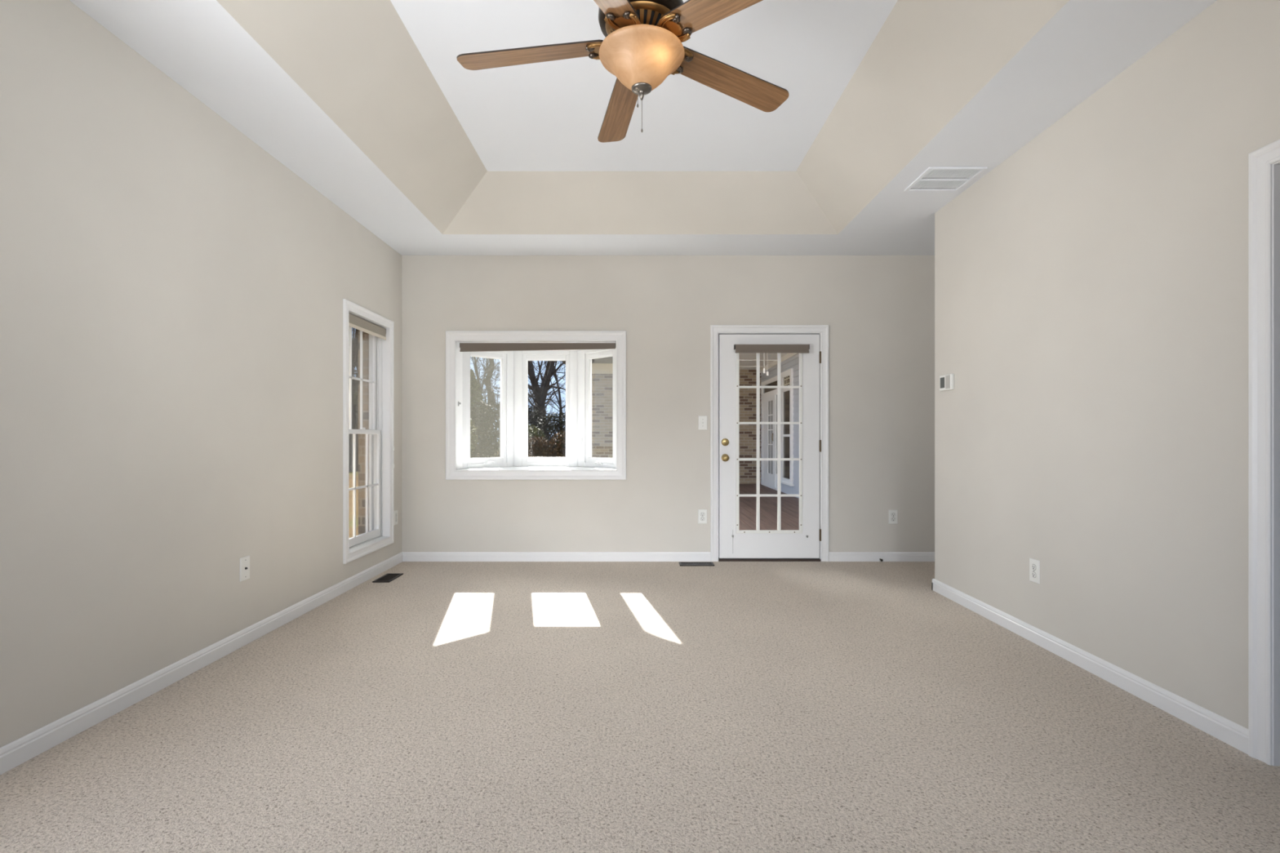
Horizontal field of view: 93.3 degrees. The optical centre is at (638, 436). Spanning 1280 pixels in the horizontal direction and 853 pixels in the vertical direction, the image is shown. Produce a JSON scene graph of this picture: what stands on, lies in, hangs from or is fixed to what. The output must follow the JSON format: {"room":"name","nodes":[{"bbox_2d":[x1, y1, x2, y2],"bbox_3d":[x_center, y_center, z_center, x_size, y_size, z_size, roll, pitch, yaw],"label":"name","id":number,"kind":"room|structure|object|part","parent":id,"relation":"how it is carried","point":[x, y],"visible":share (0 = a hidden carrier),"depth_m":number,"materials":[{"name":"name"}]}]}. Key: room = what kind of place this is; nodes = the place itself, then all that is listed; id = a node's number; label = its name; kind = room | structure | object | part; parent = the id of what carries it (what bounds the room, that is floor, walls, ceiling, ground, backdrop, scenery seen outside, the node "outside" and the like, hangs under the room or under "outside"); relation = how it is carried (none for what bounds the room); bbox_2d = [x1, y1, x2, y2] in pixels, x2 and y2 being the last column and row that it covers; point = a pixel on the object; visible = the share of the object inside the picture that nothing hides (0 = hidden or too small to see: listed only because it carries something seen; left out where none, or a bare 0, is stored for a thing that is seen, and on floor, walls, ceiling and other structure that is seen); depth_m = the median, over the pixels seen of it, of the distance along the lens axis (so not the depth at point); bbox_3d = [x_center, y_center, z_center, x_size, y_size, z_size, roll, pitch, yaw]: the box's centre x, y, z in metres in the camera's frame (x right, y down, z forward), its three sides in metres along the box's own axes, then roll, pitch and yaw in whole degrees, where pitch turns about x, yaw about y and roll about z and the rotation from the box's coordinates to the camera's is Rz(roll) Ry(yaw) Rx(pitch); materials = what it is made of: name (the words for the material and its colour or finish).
{"room":"empty bedroom","nodes":[
{"label":"empty bedroom","id":0,"kind":"room"},
{"bbox_2d":[0,0,401,747],"bbox_3d":[-2.193,-0.482,2.220,0.140,3.200,6.420,0,0,0],"label":"wall","id":1,"kind":"structure","parent":0,"point":[172,292],"depth_m":2.62,"materials":[{"name":"beige paint"}]},
{"bbox_2d":[0,551,402,774],"bbox_3d":[-2.115,1.077,2.290,0.015,0.083,6.280,0,0,0],"label":"baseboard","id":2,"kind":"structure","parent":1,"relation":"attached to","point":[16,753],"depth_m":2.65,"materials":[{"name":"white wood"}]},
{"bbox_2d":[240,555,249,582],"bbox_3d":[-2.115,0.709,3.259,0.014,0.126,0.080,0,0,0],"label":"cable plate","id":3,"kind":"object","parent":1,"relation":"attached to","point":[245,561],"visible":1,"depth_m":3.25,"materials":[{"name":"white plastic"}]},
{"bbox_2d":[342,298,394,564],"bbox_3d":[-2.186,-0.039,4.779,0.195,1.908,0.863,0,0,0],"label":"window","id":4,"kind":"structure","parent":1,"relation":"in","point":[380,534],"depth_m":5.10,"materials":[{"name":"white wood"}]},
{"bbox_3d":[-2.197,0.390,4.779,0.028,0.897,0.705,0,0,0],"label":"sash","id":5,"kind":"part","parent":4,"relation":"part of","materials":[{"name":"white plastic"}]},
{"bbox_3d":[-2.224,-0.039,4.779,0.098,1.774,0.729,0,0,0],"label":"frame","id":6,"kind":"part","parent":4,"relation":"part of","materials":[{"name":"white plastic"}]},
{"bbox_2d":[348,313,386,340],"bbox_3d":[-2.162,-0.870,4.779,0.047,0.095,0.715,0,0,0],"label":"roller shade","id":7,"kind":"object","parent":4,"relation":"attached to","point":[354,322],"visible":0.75,"depth_m":4.77,"materials":[{"name":"brown fabric"}]},
{"bbox_3d":[-2.235,-0.469,4.779,0.028,0.889,0.705,0,0,0],"label":"sash","id":8,"kind":"part","parent":4,"relation":"part of","materials":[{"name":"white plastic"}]},
{"bbox_2d":[394,510,397,524],"bbox_3d":[-2.118,0.706,5.289,0.008,0.126,0.080,0,0,0],"label":"wall outlet","id":9,"kind":"object","parent":1,"relation":"attached to","point":[395,511],"visible":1,"depth_m":5.28,"materials":[{"name":"white plastic"}]},
{"bbox_2d":[358,329,368,534],"bbox_3d":[-2.316,-0.232,2.325,0.104,3.700,6.750,0,0,0],"label":"wall","id":10,"kind":"structure","parent":0,"point":[362,437],"depth_m":5.11,"materials":[{"name":"brown brick"}]},
{"bbox_2d":[0,561,1279,852],"bbox_3d":[1.014,1.178,2.220,6.873,0.120,6.740,0,0,0],"label":"floor","id":11,"kind":"structure","parent":0,"point":[437,707],"depth_m":2.22,"materials":[{"name":"carpet"}]},
{"bbox_2d":[372,573,403,582],"bbox_3d":[-1.974,1.113,4.774,0.133,0.007,0.280,0,0,0],"label":"floor vent","id":12,"kind":"object","parent":11,"relation":"in","point":[388,577],"visible":1,"depth_m":4.76,"materials":[{"name":"brown metal"}]},
{"bbox_2d":[679,561,714,565],"bbox_3d":[0.511,1.113,5.293,0.301,0.007,0.137,0,0,0],"label":"floor vent","id":13,"kind":"object","parent":11,"relation":"in","point":[681,563],"visible":1,"depth_m":5.32,"materials":[{"name":"brown metal"}]},
{"bbox_2d":[69,0,1217,255],"bbox_3d":[1.089,-1.782,2.290,6.623,0.305,6.480,0,0,0],"label":"ceiling","id":14,"kind":"structure","parent":0,"point":[371,104],"depth_m":3.29,"materials":[{"name":"beige paint"}]},
{"bbox_2d":[456,0,788,142],"bbox_3d":[-0.023,-1.500,2.132,1.243,0.867,1.264,0,0,0],"label":"ceiling fan","id":15,"kind":"object","parent":14,"relation":"hanging from","point":[642,46],"visible":1,"depth_m":2.09,"materials":[{"name":"brown wood"}]},
{"bbox_3d":[-0.379,-1.361,2.155,0.528,0.006,0.128,-3,11,6],"label":"blade","id":16,"kind":"part","parent":15,"relation":"part of","materials":[{"name":"brown wood"}]},
{"bbox_3d":[-0.146,-1.361,1.755,0.128,0.006,0.528,12,7,23],"label":"blade","id":17,"kind":"part","parent":15,"relation":"part of","materials":[{"name":"brown wood"}]},
{"bbox_3d":[-0.071,-1.361,2.500,0.128,0.006,0.528,-11,0,-13],"label":"blade","id":18,"kind":"part","parent":15,"relation":"part of","materials":[{"name":"brown wood"}]},
{"bbox_3d":[0.013,-1.410,2.115,0.256,0.056,0.256,0,0,0],"label":"motor","id":19,"kind":"part","parent":15,"relation":"part of","materials":[{"name":"brown metal"}]},
{"bbox_3d":[0.013,-1.125,2.113,0.007,0.122,0.007,0,0,45],"label":"pull chain","id":20,"kind":"part","parent":15,"relation":"part of","materials":[{"name":"grey metal"}]},
{"bbox_3d":[0.013,-1.286,2.115,0.299,0.137,0.299,0,0,0],"label":"lamp shade","id":21,"kind":"part","parent":15,"relation":"part of","materials":[{"name":"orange glass"}]},
{"bbox_3d":[0.306,-1.361,1.853,0.528,0.006,0.128,4,-9,42],"label":"blade","id":22,"kind":"part","parent":15,"relation":"part of","materials":[{"name":"brown wood"}]},
{"bbox_3d":[0.352,-1.361,2.313,0.528,0.006,0.128,3,-13,-30],"label":"blade","id":23,"kind":"part","parent":15,"relation":"part of","materials":[{"name":"brown wood"}]},
{"bbox_2d":[903,167,987,191],"bbox_3d":[1.932,-1.624,3.818,0.356,0.010,0.345,0,0,0],"label":"ceiling vent","id":24,"kind":"object","parent":14,"relation":"in","point":[933,179],"visible":1,"depth_m":3.81,"materials":[{"name":"grey metal"}]},
{"bbox_2d":[401,255,934,551],"bbox_3d":[1.093,-0.482,5.510,6.713,3.200,0.160,0,0,0],"label":"wall","id":25,"kind":"structure","parent":0,"point":[878,311],"depth_m":5.43,"materials":[{"name":"beige paint"}]},
{"bbox_2d":[445,330,626,479],"bbox_3d":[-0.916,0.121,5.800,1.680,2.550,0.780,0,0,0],"label":"window","id":26,"kind":"structure","parent":25,"relation":"in","point":[513,463],"depth_m":5.68,"materials":[{"name":"white"}]},
{"bbox_3d":[-1.475,-0.284,5.846,0.050,1.081,0.458,0,0,45],"label":"sash","id":27,"kind":"part","parent":26,"relation":"part of","materials":[{"name":"white plastic"}]},
{"bbox_3d":[-1.469,-0.282,5.860,0.085,1.157,0.562,0,0,45],"label":"frame","id":28,"kind":"part","parent":26,"relation":"part of","materials":[{"name":"white plastic"}]},
{"bbox_2d":[459,342,616,351],"bbox_3d":[-0.908,-0.809,5.481,1.412,0.081,0.047,0,0,0],"label":"roller shade","id":29,"kind":"object","parent":26,"relation":"attached to","point":[464,347],"visible":1,"depth_m":5.46,"materials":[{"name":"brown fabric"}]},
{"bbox_3d":[-0.923,-0.282,6.072,0.636,1.157,0.085,0,0,0],"label":"frame","id":30,"kind":"part","parent":26,"relation":"part of","materials":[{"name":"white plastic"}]},
{"bbox_3d":[-0.918,-0.284,6.067,0.494,1.081,0.050,0,0,0],"label":"sash","id":31,"kind":"part","parent":26,"relation":"part of","materials":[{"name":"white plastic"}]},
{"bbox_3d":[-0.573,-0.282,6.080,0.064,1.157,0.101,0,0,0],"label":"corner post","id":32,"kind":"part","parent":26,"relation":"part of","materials":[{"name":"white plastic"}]},
{"bbox_3d":[-0.371,-0.282,5.860,0.572,1.157,0.085,0,0,44],"label":"frame","id":33,"kind":"part","parent":26,"relation":"part of","materials":[{"name":"white plastic"}]},
{"bbox_3d":[-0.347,-0.284,5.830,0.449,1.081,0.050,0,0,44],"label":"sash","id":34,"kind":"part","parent":26,"relation":"part of","materials":[{"name":"white plastic"}]},
{"bbox_2d":[402,551,934,561],"bbox_3d":[1.089,1.077,5.423,6.423,0.083,0.015,0,0,0],"label":"baseboard","id":35,"kind":"structure","parent":25,"relation":"attached to","point":[406,556],"depth_m":5.42,"materials":[{"name":"white wood"}]},
{"bbox_2d":[697,415,706,430],"bbox_3d":[0.581,-0.126,5.420,0.080,0.126,0.018,0,0,0],"label":"light switch","id":36,"kind":"object","parent":25,"relation":"attached to","point":[702,420],"visible":1,"depth_m":5.42,"materials":[{"name":"white plastic"}]},
{"bbox_2d":[697,509,706,523],"bbox_3d":[0.578,0.716,5.425,0.080,0.126,0.008,0,0,0],"label":"wall outlet","id":37,"kind":"object","parent":25,"relation":"attached to","point":[702,513],"visible":1,"depth_m":5.42,"materials":[{"name":"white plastic"}]},
{"bbox_2d":[710,324,828,561],"bbox_3d":[1.179,0.058,5.478,1.060,2.120,0.228,0,0,0],"label":"door","id":38,"kind":"structure","parent":25,"relation":"in","point":[728,543],"depth_m":5.43,"materials":[{"name":"white wood"}]},
{"bbox_3d":[0.782,0.188,5.399,0.068,0.068,0.070,0,0,0],"label":"knob","id":39,"kind":"part","parent":38,"relation":"part of","materials":[{"name":"gold metal"}]},
{"bbox_3d":[1.177,0.026,5.430,0.598,1.685,0.012,0,0,0],"label":"lite frame","id":40,"kind":"part","parent":38,"relation":"part of","materials":[{"name":"white wood"}]},
{"bbox_2d":[739,352,799,529],"bbox_3d":[1.177,0.026,5.441,0.538,1.625,0.022,0,0,0],"label":"grille","id":41,"kind":"object","parent":38,"relation":"attached to","point":[757,387],"depth_m":5.43,"materials":[{"name":"white wood"}]},
{"bbox_2d":[733,344,809,352],"bbox_3d":[1.190,-0.783,5.388,0.663,0.077,0.060,0,0,0],"label":"roller shade","id":42,"kind":"object","parent":38,"relation":"attached to","point":[739,348],"visible":1,"depth_m":5.36,"materials":[{"name":"brown fabric"}]},
{"bbox_2d":[888,510,897,524],"bbox_3d":[2.291,0.719,5.425,0.080,0.126,0.008,0,0,0],"label":"wall outlet","id":43,"kind":"object","parent":25,"relation":"attached to","point":[893,514],"visible":1,"depth_m":5.42,"materials":[{"name":"white plastic"}]},
{"bbox_2d":[934,0,1279,728],"bbox_3d":[2.220,-0.482,1.775,0.120,3.200,5.250,0,0,0],"label":"wall","id":44,"kind":"structure","parent":0,"point":[1091,286],"depth_m":2.72,"materials":[{"name":"beige paint"}]},
{"bbox_2d":[939,373,954,391],"bbox_3d":[2.147,-0.378,4.205,0.025,0.108,0.156,0,0,0],"label":"thermostat","id":45,"kind":"object","parent":44,"relation":"attached to","point":[946,381],"visible":1,"depth_m":4.17,"materials":[{"name":"white plastic"}]},
{"bbox_2d":[1029,557,1039,584],"bbox_3d":[2.155,0.730,3.289,0.008,0.126,0.080,0,0,0],"label":"wall outlet","id":46,"kind":"object","parent":44,"relation":"attached to","point":[1034,565],"visible":1,"depth_m":3.28,"materials":[{"name":"white plastic"}]},
{"bbox_2d":[1031,564,1035,570],"bbox_3d":[2.152,0.710,3.289,0.003,0.032,0.036,0,0,0],"label":"socket","id":47,"kind":"object","parent":46,"relation":"attached to","point":[1033,566],"depth_m":3.29,"materials":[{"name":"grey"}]},
{"bbox_2d":[1031,571,1035,577],"bbox_3d":[2.152,0.750,3.289,0.003,0.032,0.036,0,0,0],"label":"socket","id":48,"kind":"object","parent":46,"relation":"attached to","point":[1033,573],"depth_m":3.29,"materials":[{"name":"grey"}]},
{"bbox_2d":[931,578,1248,754],"bbox_3d":[3.223,1.077,3.269,2.155,0.083,2.292,0,0,0],"label":"baseboard","id":49,"kind":"structure","parent":44,"relation":"attached to","point":[1226,731],"depth_m":2.71,"materials":[{"name":"white"}]},
{"bbox_2d":[1248,138,1279,766],"bbox_3d":[2.211,0.061,1.596,0.142,2.113,1.054,0,0,0],"label":"door frame","id":50,"kind":"structure","parent":44,"relation":"attached to","point":[1264,162],"depth_m":2.08,"materials":[{"name":"white wood"}]},
{"label":"outside","id":51,"kind":"structure","parent":0,"visible":0},
{"bbox_2d":[348,444,497,538],"bbox_3d":[-15.000,1.468,45.000,150.000,0.001,150.000,0,0,0],"label":"ground","id":52,"kind":"structure","parent":51,"point":[350,473],"depth_m":13.04,"materials":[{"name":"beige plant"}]},
{"bbox_2d":[348,328,358,471],"bbox_3d":[-12.866,-5.857,26.605,6.492,14.667,11.232,0,0,22],"label":"bare tree","id":53,"kind":"object","parent":52,"relation":"on","point":[355,344],"visible":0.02,"depth_m":25.85,"materials":[{"name":"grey plant"}]},
{"bbox_2d":[348,327,358,403],"bbox_3d":[-16.710,-6.190,35.319,6.787,15.333,11.743,0,0,30],"label":"bare tree","id":54,"kind":"object","parent":52,"relation":"on","point":[353,334],"visible":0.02,"depth_m":35.91,"materials":[{"name":"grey plant"}]},
{"bbox_2d":[351,378,358,413],"bbox_3d":[-15.877,-1.067,32.971,2.797,5.269,3.362,0,0,2],"label":"evergreen tree","id":55,"kind":"object","parent":52,"relation":"on","point":[356,391],"visible":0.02,"depth_m":33.04,"materials":[{"name":"green plant"}]},
{"bbox_2d":[352,390,358,429],"bbox_3d":[-13.028,-0.438,27.602,3.718,3.913,3.618,0,0,-28],"label":"shrub","id":56,"kind":"object","parent":52,"relation":"on","point":[355,407],"visible":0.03,"depth_m":27.57,"materials":[{"name":"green plant"}]},
{"bbox_2d":[470,403,488,457],"bbox_3d":[-8.438,-0.392,27.262,3.294,3.774,4.154,0,0,10],"label":"shrub","id":57,"kind":"object","parent":52,"relation":"on","point":[473,428],"visible":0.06,"depth_m":27.05,"materials":[{"name":"green plant"}]},
{"bbox_2d":[470,373,490,422],"bbox_3d":[-9.675,-0.957,30.570,4.732,4.980,4.604,0,0,28],"label":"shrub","id":58,"kind":"object","parent":52,"relation":"on","point":[473,373],"visible":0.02,"depth_m":31.66,"materials":[{"name":"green plant"}]},
{"bbox_2d":[470,368,497,457],"bbox_3d":[-9.128,-1.067,32.975,3.362,5.269,2.797,0,0,0],"label":"evergreen tree","id":59,"kind":"object","parent":52,"relation":"on","point":[474,384],"visible":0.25,"depth_m":32.82,"materials":[{"name":"green plant"}]},
{"bbox_2d":[470,357,500,445],"bbox_3d":[-12.039,-6.523,51.871,7.082,16.000,12.253,0,0,-28],"label":"bare tree","id":60,"kind":"object","parent":52,"relation":"on","point":[489,377],"visible":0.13,"depth_m":51.46,"materials":[{"name":"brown plant"}]},
{"bbox_2d":[470,356,537,437],"bbox_3d":[-10.613,-4.875,40.734,8.626,14.352,10.425,0,0,-5],"label":"bare tree","id":61,"kind":"object","parent":52,"relation":"on","point":[475,361],"visible":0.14,"depth_m":41.32,"materials":[{"name":"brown plant"}]},
{"bbox_2d":[470,382,538,457],"bbox_3d":[-7.056,-0.697,31.061,4.111,4.447,4.226,0,0,0],"label":"shrub","id":62,"kind":"object","parent":52,"relation":"on","point":[490,449],"visible":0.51,"depth_m":30.40,"materials":[{"name":"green plant"}]},
{"bbox_2d":[472,360,565,424],"bbox_3d":[-5.737,-5.191,38.578,10.211,13.333,5.902,0,0,-11],"label":"bare tree","id":63,"kind":"object","parent":52,"relation":"on","point":[541,400],"visible":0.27,"depth_m":37.88,"materials":[{"name":"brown plant"}]},
{"bbox_2d":[491,413,551,456],"bbox_3d":[-5.501,0.090,28.705,3.077,2.795,2.440,0,0,42],"label":"shrub","id":64,"kind":"object","parent":52,"relation":"on","point":[534,432],"visible":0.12,"depth_m":28.38,"materials":[{"name":"green plant"}]},
{"bbox_2d":[479,359,565,408],"bbox_3d":[-8.536,-6.856,49.231,12.764,16.667,7.377,0,0,-20],"label":"bare tree","id":65,"kind":"object","parent":52,"relation":"on","point":[543,380],"visible":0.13,"depth_m":49.94,"materials":[{"name":"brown plant"}]},
{"bbox_2d":[528,386,559,454],"bbox_3d":[-5.710,-0.524,31.534,3.888,4.091,3.782,0,0,-16],"label":"shrub","id":66,"kind":"object","parent":52,"relation":"on","point":[535,413],"visible":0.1,"depth_m":31.40,"materials":[{"name":"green plant"}]},
{"bbox_2d":[528,426,560,457],"bbox_3d":[-4.542,0.494,27.006,1.759,1.988,1.723,0,0,44],"label":"shrub","id":67,"kind":"object","parent":52,"relation":"on","point":[540,442],"visible":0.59,"depth_m":26.71,"materials":[{"name":"green plant"}]},
{"bbox_2d":[528,400,565,456],"bbox_3d":[-4.424,-0.264,30.109,3.289,3.557,3.380,0,0,21],"label":"shrub","id":68,"kind":"object","parent":52,"relation":"on","point":[560,424],"visible":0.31,"depth_m":29.74,"materials":[{"name":"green plant"}]},
{"bbox_2d":[528,360,565,432],"bbox_3d":[-4.879,-4.875,43.814,10.425,14.352,8.626,0,0,26],"label":"bare tree","id":69,"kind":"object","parent":52,"relation":"on","point":[559,403],"visible":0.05,"depth_m":44.03,"materials":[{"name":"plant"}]},
{"bbox_2d":[547,423,565,457],"bbox_3d":[-3.092,0.300,27.509,2.111,2.385,2.067,0,0,35],"label":"shrub","id":70,"kind":"object","parent":52,"relation":"on","point":[560,446],"visible":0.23,"depth_m":26.97,"materials":[{"name":"green plant"}]},
{"bbox_2d":[591,369,760,484],"bbox_3d":[1.040,-0.207,15.325,5.320,3.350,0.250,0,0,0],"label":"wall","id":71,"kind":"structure","parent":52,"relation":"on","point":[602,384],"depth_m":15.20,"materials":[{"name":"brown brick"}]},
{"bbox_2d":[591,363,613,373],"bbox_3d":[-0.705,-1.712,15.312,1.870,0.260,0.275,0,0,0],"label":"frieze","id":72,"kind":"object","parent":71,"relation":"attached to","point":[597,368],"visible":0.29,"depth_m":15.18,"materials":[{"name":"beige"}]},
{"bbox_3d":[2.090,-2.782,16.200,8.020,1.600,4.600,0,0,0],"label":"wing roof","id":73,"kind":"structure","parent":71,"relation":"on","visible":0},
{"bbox_2d":[561,356,613,364],"bbox_3d":[-0.830,-1.907,14.725,2.120,0.190,1.550,0,0,0],"label":"eave","id":74,"kind":"object","parent":73,"relation":"attached to","point":[609,359],"visible":0.18,"depth_m":14.61,"materials":[{"name":"grey"}]},
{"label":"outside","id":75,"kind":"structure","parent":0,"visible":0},
{"bbox_2d":[739,352,799,373],"bbox_3d":[1.675,-1.675,10.398,2.850,0.140,9.605,0,0,0],"label":"ceiling","id":76,"kind":"structure","parent":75,"point":[748,361],"depth_m":13.26,"materials":[{"name":"white paint"}]},
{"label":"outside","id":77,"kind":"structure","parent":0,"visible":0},
{"bbox_2d":[739,484,799,530],"bbox_3d":[1.725,1.195,10.398,2.750,0.030,9.605,0,0,0],"label":"floor","id":78,"kind":"structure","parent":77,"point":[789,505],"depth_m":9.67,"materials":[{"name":"brown wood"}]},
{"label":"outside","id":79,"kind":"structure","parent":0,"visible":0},
{"bbox_2d":[760,353,799,498],"bbox_3d":[3.115,-0.295,10.398,0.070,2.950,9.605,0,0,0],"label":"wall","id":80,"kind":"structure","parent":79,"point":[793,362],"depth_m":11.94,"materials":[{"name":"grey"}]},
{"bbox_2d":[761,375,781,490],"bbox_3d":[3.054,-0.081,14.010,0.092,2.522,1.860,0,0,0],"label":"french door","id":81,"kind":"structure","parent":80,"relation":"in","point":[769,396],"depth_m":14.07,"materials":[{"name":"white paint"}]},
{"bbox_3d":[3.072,0.099,14.160,0.035,2.062,1.280,0,0,0],"label":"door","id":82,"kind":"part","parent":81,"relation":"part of","materials":[{"name":"white paint"}]},
{"bbox_3d":[3.075,-1.147,14.000,0.006,0.190,1.600,0,0,0],"label":"transom glass","id":83,"kind":"part","parent":81,"relation":"part of","materials":[{"name":"grey"}]},
{"bbox_3d":[3.072,0.011,13.980,0.008,1.685,0.520,0,0,0],"label":"glass","id":84,"kind":"part","parent":81,"relation":"part of","materials":[{"name":"grey"}]},
{"bbox_3d":[3.075,0.974,13.315,0.030,0.312,0.230,0,0,0],"label":"panel","id":85,"kind":"part","parent":81,"relation":"part of","materials":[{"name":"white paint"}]},
{"bbox_3d":[3.072,-0.057,13.315,0.008,1.750,0.230,0,0,0],"label":"glass","id":86,"kind":"part","parent":81,"relation":"part of","materials":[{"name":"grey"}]},
{"bbox_2d":[780,368,794,485],"bbox_3d":[3.060,-0.192,12.470,0.080,2.340,0.940,0,0,0],"label":"porch window","id":87,"kind":"structure","parent":80,"relation":"in","point":[786,377],"depth_m":12.43,"materials":[{"name":"white paint"}]},
{"bbox_3d":[3.073,-0.042,12.450,0.006,1.800,0.620,0,0,0],"label":"glass","id":88,"kind":"part","parent":87,"relation":"part of","materials":[{"name":"grey"}]},
{"bbox_3d":[3.073,-1.142,12.450,0.006,0.200,0.620,0,0,0],"label":"transom glass","id":89,"kind":"part","parent":87,"relation":"part of","materials":[{"name":"grey"}]}
]}

